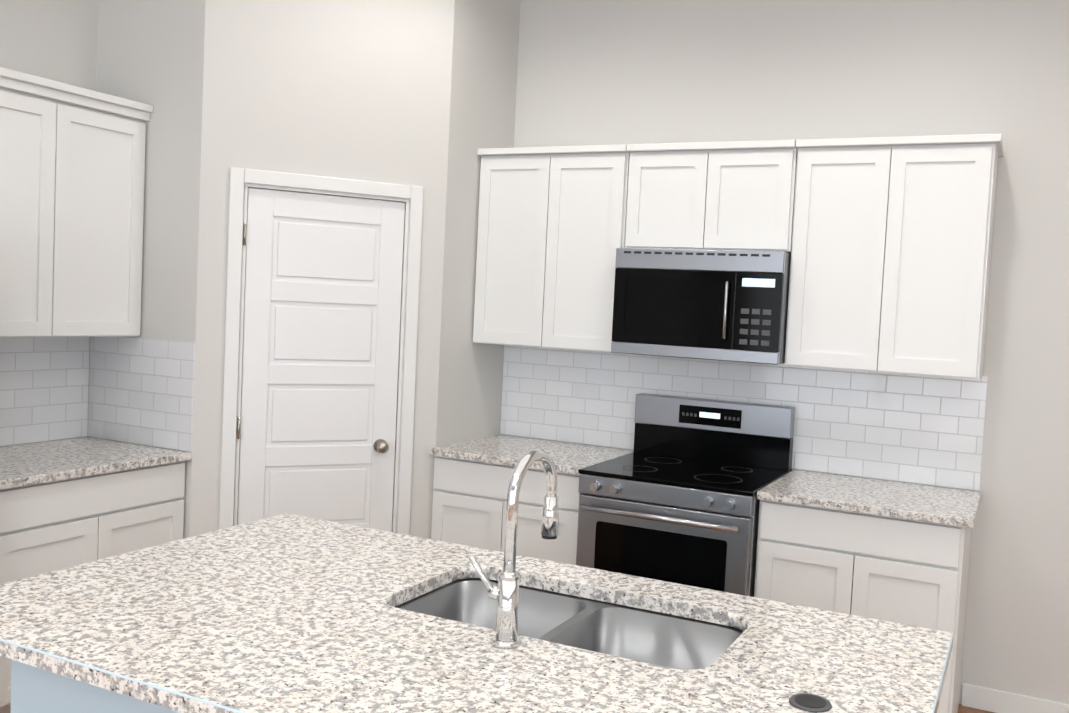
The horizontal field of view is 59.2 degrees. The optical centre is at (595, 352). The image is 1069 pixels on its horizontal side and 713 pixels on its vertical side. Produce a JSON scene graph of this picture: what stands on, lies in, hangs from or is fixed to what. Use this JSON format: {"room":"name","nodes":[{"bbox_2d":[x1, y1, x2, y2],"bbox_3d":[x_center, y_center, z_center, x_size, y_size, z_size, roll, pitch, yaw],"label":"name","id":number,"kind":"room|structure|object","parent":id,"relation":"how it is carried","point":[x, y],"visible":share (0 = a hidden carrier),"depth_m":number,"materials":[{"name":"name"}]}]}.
{"room":"kitchen","nodes":[
{"label":"kitchen","id":0,"kind":"room"},
{"bbox_2d":[0,0,97,446],"bbox_3d":[-3.388,-0.362,1.779,0.120,3.430,8.320,4,3,25],"label":"wall","id":1,"kind":"structure","parent":0,"point":[55,40],"depth_m":3.92,"materials":[{"name":"white paint"}]},
{"bbox_2d":[0,337,89,445],"bbox_3d":[-2.427,0.152,3.795,0.006,0.463,0.812,4,3,25],"label":"backsplash","id":2,"kind":"structure","parent":1,"relation":"attached to","point":[44,382],"depth_m":3.97,"materials":[{"name":"tile"}]},
{"bbox_2d":[0,67,152,337],"bbox_3d":[-2.235,-0.557,3.675,0.358,0.980,0.848,4,3,25],"label":"upper cabinet","id":3,"kind":"object","parent":1,"relation":"attached to","point":[72,164],"visible":1,"depth_m":3.68,"materials":[{"name":"white wood"}]},
{"bbox_2d":[93,0,205,538],"bbox_3d":[-1.913,-0.399,4.066,0.641,3.430,0.120,4,3,25],"label":"wall","id":4,"kind":"structure","parent":0,"point":[150,52],"depth_m":3.94,"materials":[{"name":"white paint"}]},
{"bbox_2d":[88,336,194,451],"bbox_3d":[-1.964,0.164,4.034,0.632,0.463,0.006,4,3,25],"label":"backsplash","id":5,"kind":"structure","parent":4,"relation":"attached to","point":[141,390],"depth_m":4.02,"materials":[{"name":"tile"}]},
{"bbox_2d":[190,0,454,538],"bbox_3d":[-1.204,-0.368,4.162,1.046,3.430,0.120,2,3,-26],"label":"wall","id":6,"kind":"structure","parent":0,"point":[353,89],"depth_m":4.05,"materials":[{"name":"white paint"}]},
{"bbox_2d":[237,188,404,531],"bbox_3d":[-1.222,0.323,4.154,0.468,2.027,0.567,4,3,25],"label":"pantry door","id":7,"kind":"structure","parent":6,"relation":"in","point":[316,428],"depth_m":4.13,"materials":[{"name":"white wood"}]},
{"bbox_2d":[219,167,422,534],"bbox_3d":[-1.234,0.288,4.187,0.820,2.115,0.137,2,3,-26],"label":"door frame","id":8,"kind":"structure","parent":6,"relation":"attached to","point":[255,178],"depth_m":4.05,"materials":[{"name":"white wood"}]},
{"bbox_2d":[436,0,519,446],"bbox_3d":[-0.639,-0.363,4.633,0.120,3.430,0.592,4,3,25],"label":"wall","id":9,"kind":"structure","parent":0,"point":[484,72],"depth_m":4.52,"materials":[{"name":"white paint"}]},
{"bbox_2d":[502,0,1068,703],"bbox_3d":[1.282,-0.241,4.140,6.390,3.430,0.120,4,3,25],"label":"wall","id":10,"kind":"structure","parent":0,"point":[606,72],"depth_m":3.95,"materials":[{"name":"white paint"}]},
{"bbox_2d":[473,144,629,352],"bbox_3d":[-0.171,-0.495,4.546,0.780,0.940,0.348,4,3,25],"label":"upper cabinet","id":11,"kind":"object","parent":10,"relation":"attached to","point":[551,229],"visible":0.73,"depth_m":4.40,"materials":[{"name":"white wood"}]},
{"bbox_2d":[625,140,797,253],"bbox_3d":[0.542,-0.683,4.211,0.758,0.460,0.348,4,3,25],"label":"upper cabinet","id":12,"kind":"object","parent":10,"relation":"attached to","point":[733,195],"visible":0.85,"depth_m":4.06,"materials":[{"name":"white wood"}]},
{"bbox_2d":[611,248,790,364],"bbox_3d":[0.499,-0.212,4.193,0.754,0.468,0.438,4,3,25],"label":"microwave","id":13,"kind":"object","parent":12,"relation":"attached to","point":[725,305],"visible":1,"depth_m":4.01,"materials":[{"name":"silver metal"}]},
{"bbox_2d":[500,345,987,490],"bbox_3d":[0.567,0.263,4.414,2.331,0.483,0.006,4,3,25],"label":"backsplash","id":14,"kind":"structure","parent":10,"relation":"attached to","point":[920,429],"depth_m":4.24,"materials":[{"name":"tile"}]},
{"bbox_2d":[785,134,1003,378],"bbox_3d":[1.232,-0.392,3.900,0.784,0.940,0.348,4,3,25],"label":"upper cabinet","id":15,"kind":"object","parent":10,"relation":"attached to","point":[891,249],"visible":1,"depth_m":3.75,"materials":[{"name":"white wood"}]},
{"bbox_2d":[961,683,1068,712],"bbox_3d":[2.797,1.543,3.413,2.740,0.095,0.013,4,3,25],"label":"baseboard","id":16,"kind":"structure","parent":10,"relation":"attached to","point":[986,699],"depth_m":3.90,"materials":[{"name":"white wood"}]},
{"bbox_2d":[957,704,994,712],"bbox_3d":[-0.527,1.605,0.506,6.630,0.080,8.320,4,3,25],"label":"floor","id":17,"kind":"structure","parent":0,"point":[963,709],"depth_m":3.94,"materials":[{"name":"brown wood"}]},
{"bbox_2d":[10,661,167,712],"bbox_3d":[-0.300,1.052,2.123,1.878,0.887,0.860,4,3,25],"label":"kitchen island","id":18,"kind":"object","parent":17,"relation":"on","point":[32,691],"depth_m":2.04,"materials":[{"name":"blue paint"}]},
{"bbox_2d":[0,513,953,712],"bbox_3d":[-0.314,0.595,2.021,1.958,0.032,1.105,4,3,25],"label":"island countertop","id":19,"kind":"structure","parent":18,"relation":"on","point":[283,613],"depth_m":1.90,"materials":[{"name":"beige stone"}]},
{"bbox_2d":[468,449,558,648],"bbox_3d":[-0.163,0.394,1.973,0.110,0.388,0.225,4,3,25],"label":"faucet","id":20,"kind":"object","parent":19,"relation":"on","point":[504,593],"visible":0.98,"depth_m":1.89,"materials":[{"name":"silver metal"}]},
{"bbox_2d":[395,578,743,669],"bbox_3d":[-0.074,0.721,2.139,0.816,0.200,0.431,4,3,25],"label":"sink","id":21,"kind":"object","parent":19,"relation":"in","point":[654,638],"visible":0.21,"depth_m":2.27,"materials":[{"name":"silver metal"}]},
{"bbox_2d":[789,693,831,711],"bbox_3d":[0.385,0.628,1.685,0.076,0.004,0.076,4,3,25],"label":"outlet","id":22,"kind":"object","parent":19,"relation":"on","point":[808,702],"visible":1,"depth_m":1.68,"materials":[{"name":"grey plastic"}]},
{"bbox_2d":[0,461,184,712],"bbox_3d":[-2.183,0.879,3.704,0.618,0.888,0.818,4,3,25],"label":"base cabinet","id":23,"kind":"object","parent":17,"relation":"on","point":[46,527],"visible":0.46,"depth_m":3.51,"materials":[{"name":"white wood"}]},
{"bbox_2d":[0,437,191,489],"bbox_3d":[-2.149,0.420,3.675,0.643,0.031,0.821,4,3,25],"label":"countertop","id":24,"kind":"structure","parent":23,"relation":"on","point":[37,463],"depth_m":3.67,"materials":[{"name":"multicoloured stone"}]},
{"bbox_2d":[431,456,580,564],"bbox_3d":[-0.301,0.935,4.494,0.777,0.888,0.618,4,3,25],"label":"base cabinet","id":25,"kind":"object","parent":17,"relation":"on","point":[469,503],"visible":0.4,"depth_m":4.22,"materials":[{"name":"white wood"}]},
{"bbox_2d":[430,434,633,474],"bbox_3d":[-0.282,0.476,4.460,0.779,0.031,0.643,4,3,25],"label":"countertop","id":26,"kind":"structure","parent":25,"relation":"on","point":[566,457],"depth_m":4.38,"materials":[{"name":"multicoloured stone"}]},
{"bbox_2d":[576,393,794,596],"bbox_3d":[0.381,0.830,4.102,0.758,1.205,0.719,4,3,25],"label":"range","id":27,"kind":"object","parent":17,"relation":"on","point":[672,497],"visible":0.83,"depth_m":3.92,"materials":[{"name":"silver metal"}]},
{"bbox_2d":[754,500,971,712],"bbox_3d":[1.095,1.038,3.851,0.761,0.888,0.618,4,3,25],"label":"base cabinet","id":28,"kind":"object","parent":17,"relation":"on","point":[903,571],"visible":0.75,"depth_m":3.55,"materials":[{"name":"white wood"}]},
{"bbox_2d":[757,469,981,527],"bbox_3d":[1.126,0.580,3.811,0.793,0.031,0.643,4,3,25],"label":"countertop","id":29,"kind":"structure","parent":28,"relation":"on","point":[929,503],"depth_m":3.69,"materials":[{"name":"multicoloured stone"}]}
]}

